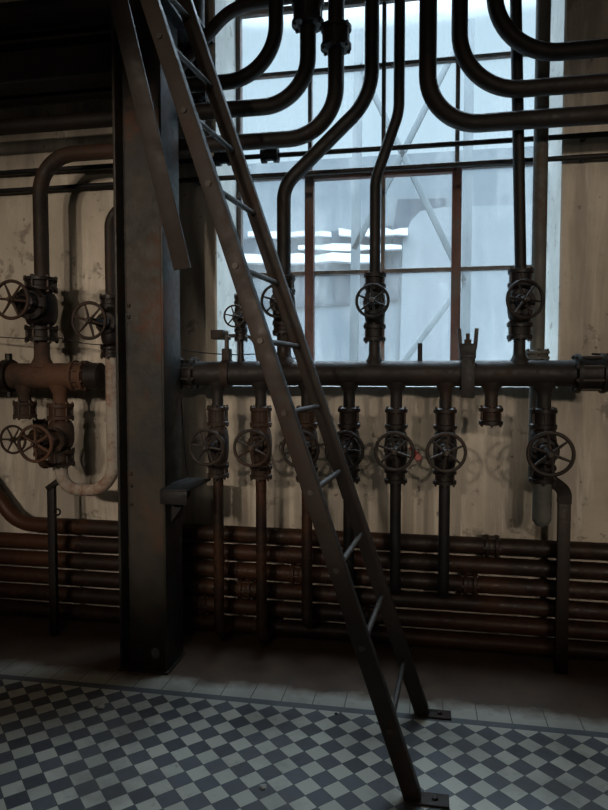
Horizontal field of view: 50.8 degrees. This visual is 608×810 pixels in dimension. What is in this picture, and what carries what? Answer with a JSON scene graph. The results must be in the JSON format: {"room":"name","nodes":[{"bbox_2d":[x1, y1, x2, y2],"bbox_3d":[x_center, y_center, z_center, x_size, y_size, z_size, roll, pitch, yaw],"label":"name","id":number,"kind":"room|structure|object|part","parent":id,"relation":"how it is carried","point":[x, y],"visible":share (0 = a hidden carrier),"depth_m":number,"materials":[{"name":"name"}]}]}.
{"room":"power station hall","nodes":[
{"label":"power station hall","id":0,"kind":"room"},
{"bbox_2d":[0,614,607,809],"bbox_3d":[-0.891,1.655,-0.056,7.100,0.200,8.000,1,3,11],"label":"floor","id":1,"kind":"structure","parent":0,"point":[238,713],"depth_m":2.79,"materials":[{"name":"tile"}]},
{"bbox_2d":[45,479,60,635],"bbox_3d":[-1.455,0.891,3.760,0.100,0.945,0.050,1,3,11],"label":"post","id":2,"kind":"object","parent":1,"relation":"on","point":[52,508],"visible":0.88,"depth_m":3.75,"materials":[{"name":"black metal"}]},
{"bbox_2d":[96,703,104,708],"bbox_3d":[-0.945,1.394,2.974,0.044,0.018,0.040,1,3,11],"label":"crumb","id":3,"kind":"object","parent":1,"relation":"on","point":[100,705],"visible":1,"depth_m":2.96,"materials":[{"name":"paper"}]},
{"bbox_2d":[111,0,209,674],"bbox_3d":[-0.748,-1.216,3.288,0.413,5.200,0.360,1,3,11],"label":"steel column","id":4,"kind":"structure","parent":1,"relation":"on","point":[153,494],"depth_m":3.32,"materials":[{"name":"black metal"}]},
{"bbox_2d":[0,30,111,96],"bbox_3d":[-2.336,-1.828,3.606,2.848,0.221,0.140,1,3,11],"label":"girder","id":5,"kind":"object","parent":4,"relation":"attached to","point":[78,61],"visible":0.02,"depth_m":3.40,"materials":[{"name":"black metal"}]},
{"bbox_3d":[-0.812,1.374,3.435,0.280,0.012,0.250,1,3,11],"label":"plate","id":6,"kind":"part","parent":4,"relation":"part of","materials":[{"name":"metal"}]},
{"bbox_2d":[160,0,213,52],"bbox_3d":[-0.826,-1.997,2.500,0.120,0.154,2.600,1,3,11],"label":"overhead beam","id":7,"kind":"structure","parent":4,"relation":"attached to","point":[172,13],"depth_m":3.31,"materials":[{"name":"black metal"}]},
{"bbox_2d":[109,0,190,270],"bbox_3d":[-0.722,-1.301,2.963,0.080,1.298,0.445,2,4,40],"label":"diagonal brace","id":8,"kind":"object","parent":7,"relation":"attached to","point":[121,12],"visible":1,"depth_m":2.96,"materials":[{"name":"metal"}]},
{"bbox_2d":[180,0,291,70],"bbox_3d":[-0.252,-1.870,3.458,1.674,0.760,0.068,1,3,11],"label":"pipe","id":9,"kind":"object","parent":7,"relation":"attached to","point":[236,8],"visible":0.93,"depth_m":3.46,"materials":[{"name":"black metal"}]},
{"bbox_2d":[183,349,295,358],"bbox_3d":[-0.310,-0.279,3.541,0.704,0.049,0.108,0,3,-9],"label":"wire","id":10,"kind":"object","parent":4,"relation":"attached to","point":[183,349],"visible":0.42,"depth_m":3.49,"materials":[{"name":"black metal"}]},
{"bbox_2d":[180,335,607,427],"bbox_3d":[0.387,-0.137,3.333,2.227,0.485,0.196,1,3,11],"label":"header","id":11,"kind":"object","parent":4,"relation":"attached to","point":[581,373],"visible":0.93,"depth_m":3.25,"materials":[{"name":"paint"}]},
{"bbox_2d":[188,404,228,480],"bbox_3d":[-0.486,0.206,3.432,0.200,0.409,0.280,1,3,11],"label":"valve","id":12,"kind":"object","parent":11,"relation":"attached to","point":[216,443],"visible":1,"depth_m":3.46,"materials":[{"name":"metal"}]},
{"bbox_2d":[213,478,233,636],"bbox_3d":[-0.456,0.853,3.628,0.057,0.922,0.229,1,3,11],"label":"pipe","id":13,"kind":"object","parent":12,"relation":"attached to","point":[222,628],"visible":0.98,"depth_m":3.52,"materials":[{"name":"brown metal"}]},
{"bbox_2d":[219,332,232,387],"bbox_3d":[-0.419,-0.245,3.479,0.045,0.303,0.156,1,3,11],"label":"clamp","id":14,"kind":"object","parent":11,"relation":"attached to","point":[226,352],"visible":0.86,"depth_m":3.44,"materials":[{"name":"metal"}]},
{"bbox_2d":[211,330,258,360],"bbox_3d":[-0.366,-0.315,3.498,0.267,0.188,0.105,1,3,11],"label":"bracket","id":15,"kind":"object","parent":11,"relation":"attached to","point":[215,334],"visible":0.52,"depth_m":3.46,"materials":[{"name":"grey metal"}]},
{"bbox_2d":[223,294,247,341],"bbox_3d":[-0.351,-0.466,3.397,0.120,0.260,0.186,1,3,11],"label":"valve","id":16,"kind":"object","parent":11,"relation":"on","point":[240,329],"visible":0.72,"depth_m":3.42,"materials":[{"name":"metal"}]},
{"bbox_2d":[233,405,271,481],"bbox_3d":[-0.248,0.209,3.388,0.200,0.409,0.280,1,3,11],"label":"valve","id":17,"kind":"object","parent":11,"relation":"attached to","point":[259,444],"visible":1,"depth_m":3.41,"materials":[{"name":"metal"}]},
{"bbox_2d":[256,480,274,643],"bbox_3d":[-0.217,0.865,3.583,0.057,0.942,0.229,1,3,11],"label":"pipe","id":18,"kind":"object","parent":17,"relation":"attached to","point":[264,632],"visible":0.97,"depth_m":3.48,"materials":[{"name":"brown metal"}]},
{"bbox_2d":[260,274,295,336],"bbox_3d":[-0.118,-0.526,3.343,0.176,0.325,0.252,1,3,11],"label":"valve","id":19,"kind":"object","parent":11,"relation":"on","point":[279,328],"visible":0.46,"depth_m":3.35,"materials":[{"name":"metal"}]},
{"bbox_2d":[277,0,379,274],"bbox_3d":[0.120,-2.245,3.278,0.534,3.140,0.074,1,3,11],"label":"pipe","id":20,"kind":"object","parent":19,"relation":"on","point":[357,110],"visible":1,"depth_m":3.29,"materials":[{"name":"black metal"}]},
{"bbox_2d":[297,410,319,472],"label":"valve","id":21,"kind":"object","parent":11,"relation":"attached to","point":[308,422],"depth_m":3.36,"materials":[{"name":"metal"}]},
{"bbox_2d":[302,493,317,628],"bbox_3d":[0.032,0.814,3.534,0.057,0.834,0.229,1,3,11],"label":"pipe","id":22,"kind":"object","parent":21,"relation":"attached to","point":[309,615],"visible":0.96,"depth_m":3.43,"materials":[{"name":"brown metal"}]},
{"bbox_2d":[325,406,364,483],"bbox_3d":[0.223,0.213,3.300,0.200,0.409,0.280,1,3,11],"label":"valve","id":23,"kind":"object","parent":11,"relation":"attached to","point":[348,433],"visible":0.7,"depth_m":3.32,"materials":[{"name":"metal"}]},
{"bbox_2d":[343,501,353,584],"bbox_3d":[0.253,0.762,3.490,0.057,0.726,0.229,1,3,11],"label":"pipe","id":24,"kind":"object","parent":23,"relation":"attached to","point":[348,533],"visible":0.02,"depth_m":3.38,"materials":[{"name":"black metal"}]},
{"bbox_2d":[355,270,389,343],"bbox_3d":[0.355,-0.502,3.259,0.172,0.369,0.238,1,3,11],"label":"valve","id":25,"kind":"object","parent":11,"relation":"on","point":[375,308],"visible":1,"depth_m":3.27,"materials":[{"name":"black metal"}]},
{"bbox_2d":[369,0,404,272],"bbox_3d":[0.424,-2.244,3.221,0.173,3.138,0.056,1,3,11],"label":"pipe","id":26,"kind":"object","parent":25,"relation":"on","point":[399,5],"visible":0.98,"depth_m":3.24,"materials":[{"name":"black metal"}]},
{"bbox_2d":[374,406,414,485],"bbox_3d":[0.464,0.215,3.255,0.200,0.409,0.280,1,3,11],"label":"valve","id":27,"kind":"object","parent":11,"relation":"attached to","point":[395,447],"visible":0.99,"depth_m":3.27,"materials":[{"name":"metal"}]},
{"bbox_2d":[389,484,401,594],"bbox_3d":[0.495,0.710,3.442,0.057,0.618,0.229,1,3,11],"label":"pipe","id":28,"kind":"object","parent":27,"relation":"attached to","point":[395,582],"visible":0.93,"depth_m":3.33,"materials":[{"name":"black metal"}]},
{"bbox_2d":[409,446,421,460],"bbox_3d":[0.547,0.239,3.163,0.068,0.078,0.022,-1,3,-15],"label":"tag","id":29,"kind":"object","parent":27,"relation":"hanging from","point":[417,457],"visible":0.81,"depth_m":3.16,"materials":[{"name":"red plastic"}]},
{"bbox_2d":[425,406,466,487],"bbox_3d":[0.709,0.217,3.209,0.199,0.409,0.281,1,3,11],"label":"valve","id":30,"kind":"object","parent":11,"relation":"attached to","point":[444,440],"visible":0.99,"depth_m":3.23,"materials":[{"name":"metal"}]},
{"bbox_2d":[437,485,449,597],"bbox_3d":[0.740,0.712,3.397,0.057,0.618,0.229,1,3,11],"label":"pipe","id":31,"kind":"object","parent":30,"relation":"attached to","point":[444,493],"visible":0.96,"depth_m":3.29,"materials":[{"name":"black metal"}]},
{"bbox_2d":[457,328,478,397],"bbox_3d":[0.827,-0.212,3.246,0.104,0.345,0.163,1,3,11],"label":"clamp","id":32,"kind":"object","parent":11,"relation":"attached to","point":[467,350],"visible":0.99,"depth_m":3.17,"materials":[{"name":"black metal"}]},
{"bbox_2d":[506,266,544,341],"bbox_3d":[1.064,-0.497,3.121,0.183,0.365,0.256,1,3,11],"label":"valve","id":33,"kind":"object","parent":11,"relation":"on","point":[520,299],"visible":0.99,"depth_m":3.12,"materials":[{"name":"black metal"}]},
{"bbox_2d":[510,0,526,267],"bbox_3d":[1.044,-1.628,3.135,0.120,1.919,0.056,1,3,11],"label":"vertical pipe","id":34,"kind":"object","parent":33,"relation":"on","point":[518,147],"visible":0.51,"depth_m":3.13,"materials":[{"name":"black metal"}]},
{"bbox_2d":[526,406,575,485],"bbox_3d":[1.179,0.207,3.118,0.218,0.389,0.297,1,3,11],"label":"valve","id":35,"kind":"object","parent":11,"relation":"attached to","point":[543,449],"visible":1,"depth_m":3.13,"materials":[{"name":"metal"}]},
{"bbox_2d":[532,483,551,526],"bbox_3d":[1.194,0.499,3.214,0.091,0.228,0.092,1,3,11],"label":"pocket","id":36,"kind":"object","parent":35,"relation":"attached to","point":[541,495],"visible":0.94,"depth_m":3.18,"materials":[{"name":"grey paint"}]},
{"bbox_2d":[259,784,266,789],"bbox_3d":[-0.154,1.426,2.395,0.029,0.012,0.029,0,3,-6],"label":"crumb","id":37,"kind":"object","parent":1,"relation":"on","point":[261,786],"visible":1,"depth_m":2.39,"materials":[{"name":"paper"}]},
{"bbox_2d":[140,0,450,808],"bbox_3d":[-0.072,-0.362,2.635,1.388,3.560,0.668,1,3,11],"label":"ladder","id":38,"kind":"object","parent":1,"relation":"on","point":[385,709],"visible":1,"depth_m":2.36,"materials":[{"name":"metal"}]},
{"bbox_3d":[0.450,1.425,2.322,0.150,0.022,0.070,1,3,11],"label":"foot plate","id":39,"kind":"part","parent":38,"relation":"part of","materials":[{"name":"metal"}]},
{"bbox_3d":[0.591,1.396,2.903,0.150,0.022,0.070,1,3,11],"label":"foot plate","id":40,"kind":"part","parent":38,"relation":"part of","materials":[{"name":"metal"}]},
{"bbox_2d":[0,599,607,660],"bbox_3d":[-0.176,1.299,3.750,7.098,0.124,0.124,1,3,11],"label":"pipe","id":41,"kind":"object","parent":1,"relation":"on","point":[577,649],"visible":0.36,"depth_m":3.64,"materials":[{"name":"metal"}]},
{"bbox_2d":[0,582,607,640],"bbox_3d":[-0.176,1.192,3.744,7.098,0.124,0.124,1,3,11],"label":"pipe","id":42,"kind":"object","parent":41,"relation":"on","point":[198,603],"visible":0.77,"depth_m":3.63,"materials":[{"name":"metal"}]},
{"bbox_2d":[0,565,607,620],"bbox_3d":[-0.176,1.084,3.739,7.098,0.124,0.124,1,3,11],"label":"pipe","id":43,"kind":"object","parent":42,"relation":"on","point":[242,588],"visible":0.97,"depth_m":3.63,"materials":[{"name":"metal"}]},
{"bbox_2d":[0,549,607,600],"bbox_3d":[-0.176,0.976,3.734,7.098,0.124,0.124,1,3,11],"label":"pipe","id":44,"kind":"object","parent":43,"relation":"on","point":[466,583],"visible":0.8,"depth_m":3.64,"materials":[{"name":"metal"}]},
{"bbox_2d":[0,532,607,580],"bbox_3d":[-0.176,0.868,3.728,7.098,0.092,0.092,1,3,11],"label":"pipe","id":45,"kind":"object","parent":44,"relation":"on","point":[282,554],"visible":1,"depth_m":3.63,"materials":[{"name":"brown metal"}]},
{"bbox_2d":[0,487,607,560],"bbox_3d":[0.605,0.619,3.569,5.509,0.422,0.124,1,3,11],"label":"pipe","id":46,"kind":"object","parent":45,"relation":"on","point":[487,545],"visible":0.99,"depth_m":3.62,"materials":[{"name":"metal"}]},
{"bbox_2d":[552,477,571,673],"bbox_3d":[1.287,0.860,3.284,0.160,1.055,0.070,0,3,-6],"label":"pipe","id":47,"kind":"object","parent":1,"relation":"on","point":[564,495],"visible":0.98,"depth_m":3.28,"materials":[{"name":"metal"}]},
{"bbox_3d":[1.287,0.416,3.261,0.160,0.167,0.070,0,3,-6],"label":"arm","id":48,"kind":"part","parent":47,"relation":"part of","materials":[{"name":"metal"}]},
{"bbox_2d":[0,0,607,642],"bbox_3d":[-0.104,-1.252,4.006,7.100,5.200,0.550,1,3,11],"label":"wall","id":49,"kind":"structure","parent":0,"point":[491,495],"depth_m":3.81,"materials":[{"name":"paint"}]},
{"bbox_2d":[37,456,50,468],"bbox_3d":[-1.599,0.348,3.992,0.048,0.094,0.183,1,3,11],"label":"pipe","id":50,"kind":"object","parent":49,"relation":"attached to","point":[44,464],"visible":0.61,"depth_m":3.92,"materials":[{"name":"metal"}]},
{"bbox_2d":[0,418,48,456],"bbox_3d":[-1.634,0.205,3.793,0.170,0.234,0.346,1,3,11],"label":"valve","id":51,"kind":"object","parent":50,"relation":"attached to","point":[40,452],"visible":0.63,"depth_m":3.67,"materials":[{"name":"metal"}]},
{"bbox_2d":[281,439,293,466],"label":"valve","id":52,"kind":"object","parent":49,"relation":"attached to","point":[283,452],"depth_m":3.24,"materials":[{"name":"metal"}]},
{"bbox_2d":[0,131,607,175],"bbox_3d":[-0.164,-1.444,3.676,7.098,0.110,0.102,1,3,11],"label":"conduit","id":53,"kind":"object","parent":49,"relation":"attached to","point":[219,158],"visible":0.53,"depth_m":3.59,"materials":[{"name":"black metal"}]},
{"bbox_2d":[0,153,607,192],"bbox_3d":[-0.162,-1.321,3.695,7.098,0.030,0.074,1,3,11],"label":"conduit","id":54,"kind":"object","parent":49,"relation":"attached to","point":[582,157],"visible":0.64,"depth_m":3.57,"materials":[{"name":"black metal"}]},
{"bbox_2d":[236,0,532,360],"bbox_3d":[0.513,-1.759,4.033,1.941,3.290,0.080,1,3,11],"label":"window","id":55,"kind":"structure","parent":49,"relation":"in","point":[455,269],"depth_m":4.04,"materials":[{"name":"paint"}]},
{"bbox_3d":[0.492,-0.808,4.074,0.983,1.367,0.060,1,3,11],"label":"casement frame","id":56,"kind":"part","parent":55,"relation":"part of","materials":[{"name":"red paint"}]},
{"bbox_2d":[213,0,566,388],"bbox_3d":[0.474,-1.748,3.822,1.965,3.290,0.446,1,3,11],"label":"trim","id":57,"kind":"structure","parent":49,"relation":"attached to","point":[224,46],"depth_m":3.76,"materials":[{"name":"white paint"}]},
{"bbox_3d":[-0.840,-3.752,-0.056,7.500,0.200,8.750,1,3,11],"label":"ceiling","id":58,"kind":"structure","parent":0,"visible":0},
{"bbox_2d":[0,0,282,108],"bbox_3d":[-1.908,-2.764,3.637,3.661,2.140,0.078,1,3,11],"label":"pipe","id":59,"kind":"object","parent":58,"relation":"attached to","point":[260,64],"visible":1,"depth_m":3.39,"materials":[{"name":"metal"}]},
{"bbox_2d":[0,0,323,135],"bbox_3d":[-1.801,-2.689,3.621,3.877,2.288,0.170,1,3,11],"label":"pipe","id":60,"kind":"object","parent":58,"relation":"attached to","point":[307,20],"visible":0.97,"depth_m":3.35,"materials":[{"name":"metal"}]},
{"bbox_2d":[189,0,208,122],"bbox_3d":[-0.620,-2.685,3.565,0.150,2.291,0.255,1,3,11],"label":"vertical pipe","id":61,"kind":"object","parent":58,"relation":"attached to","point":[201,97],"visible":0.16,"depth_m":3.61,"materials":[{"name":"metal"}]},
{"bbox_2d":[178,0,351,154],"bbox_3d":[-0.260,-2.587,3.337,1.025,2.463,0.160,1,3,11],"label":"pipe","id":62,"kind":"object","parent":58,"relation":"attached to","point":[335,31],"visible":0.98,"depth_m":3.29,"materials":[{"name":"metal"}]},
{"bbox_2d":[419,0,607,132],"bbox_3d":[1.906,-2.549,2.826,2.737,2.489,0.086,1,3,11],"label":"pipe","id":63,"kind":"object","parent":58,"relation":"attached to","point":[457,119],"visible":1,"depth_m":3.06,"materials":[{"name":"metal"}]},
{"bbox_2d":[451,0,607,97],"bbox_3d":[1.981,-2.623,2.808,2.584,2.339,0.078,1,3,11],"label":"pipe","id":64,"kind":"object","parent":58,"relation":"attached to","point":[493,84],"visible":1,"depth_m":3.03,"materials":[{"name":"metal"}]},
{"bbox_2d":[525,0,550,476],"bbox_3d":[1.211,-1.714,3.253,0.124,4.199,0.124,2,4,41],"label":"vertical pipe","id":65,"kind":"object","parent":58,"relation":"attached to","point":[537,351],"visible":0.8,"depth_m":3.26,"materials":[{"name":"black metal"}]},
{"bbox_2d":[486,0,607,60],"bbox_3d":[2.060,-2.700,2.790,2.424,2.183,0.078,1,3,11],"label":"pipe","id":66,"kind":"object","parent":58,"relation":"attached to","point":[530,47],"visible":1,"depth_m":2.99,"materials":[{"name":"metal"}]},
{"bbox_3d":[-4.428,-1.089,0.750,0.200,5.200,8.550,1,3,11],"label":"wall","id":67,"kind":"structure","parent":0,"visible":0},
{"bbox_2d":[17,402,74,468],"bbox_3d":[-1.418,0.175,3.582,0.210,0.376,0.354,1,3,11],"label":"valve","id":68,"kind":"object","parent":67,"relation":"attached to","point":[57,440],"visible":0.99,"depth_m":3.61,"materials":[{"name":"metal"}]},
{"bbox_2d":[55,358,117,495],"bbox_3d":[-1.241,0.125,3.651,0.390,0.794,0.070,1,3,11],"label":"pipe","id":69,"kind":"object","parent":68,"relation":"attached to","point":[63,479],"visible":0.97,"depth_m":3.60,"materials":[{"name":"beige metal"}]},
{"bbox_2d":[71,293,115,358],"bbox_3d":[-1.103,-0.435,3.490,0.203,0.365,0.330,1,3,11],"label":"valve","id":70,"kind":"object","parent":69,"relation":"on","point":[104,322],"visible":0.81,"depth_m":3.52,"materials":[{"name":"metal"}]},
{"bbox_2d":[104,207,114,294],"bbox_3d":[-0.930,-0.867,3.543,0.368,0.517,0.056,1,3,11],"label":"pipe","id":71,"kind":"object","parent":70,"relation":"on","point":[109,221],"visible":0.39,"depth_m":3.55,"materials":[{"name":"brown metal"}]},
{"bbox_2d":[0,342,104,419],"bbox_3d":[-2.422,-0.150,3.859,2.616,0.454,0.190,1,3,11],"label":"header","id":72,"kind":"object","parent":67,"relation":"attached to","point":[41,373],"visible":0.98,"depth_m":3.63,"materials":[{"name":"metal"}]},
{"bbox_2d":[0,274,58,343],"bbox_3d":[-1.526,-0.542,3.565,0.215,0.383,0.392,1,3,11],"label":"valve","id":73,"kind":"object","parent":72,"relation":"on","point":[36,302],"visible":1,"depth_m":3.58,"materials":[{"name":"metal"}]},
{"bbox_2d":[0,337,103,344],"bbox_3d":[-1.543,-0.383,3.733,0.912,0.079,0.007,1,3,11],"label":"wire","id":74,"kind":"object","parent":73,"relation":"attached to","point":[0,337],"visible":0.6,"depth_m":3.70,"materials":[{"name":"black metal"}]},
{"bbox_2d":[32,143,112,275],"bbox_3d":[-1.164,-1.089,3.581,0.766,0.721,0.084,1,3,11],"label":"pipe","id":75,"kind":"object","parent":73,"relation":"on","point":[60,157],"visible":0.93,"depth_m":3.60,"materials":[{"name":"brown metal"}]},
{"label":"outside","id":76,"kind":"structure","parent":0,"visible":0},
{"bbox_3d":[3.377,0.975,23.558,60.000,0.200,38.500,1,3,11],"label":"ground","id":77,"kind":"structure","parent":76,"visible":0},
{"bbox_2d":[243,146,532,360],"bbox_3d":[1.333,-1.376,12.506,22.000,5.600,4.220,1,3,11],"label":"neighbouring building","id":78,"kind":"structure","parent":77,"relation":"on","point":[412,240],"depth_m":10.42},
{"bbox_2d":[349,18,474,360],"bbox_3d":[1.272,-2.147,7.702,1.460,4.722,0.070,1,3,11],"label":"steel framework","id":79,"kind":"object","parent":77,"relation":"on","point":[358,233],"visible":0.5,"depth_m":7.64,"materials":[{"name":"paint"}]},
{"bbox_3d":[0.635,-2.162,7.820,0.164,4.704,0.070,1,3,11],"label":"post","id":80,"kind":"part","parent":79,"relation":"part of","materials":[{"name":"metal"}]},
{"bbox_3d":[1.929,-2.154,7.578,0.121,4.674,0.070,1,3,11],"label":"post","id":81,"kind":"part","parent":79,"relation":"part of","materials":[{"name":"metal"}]}
]}

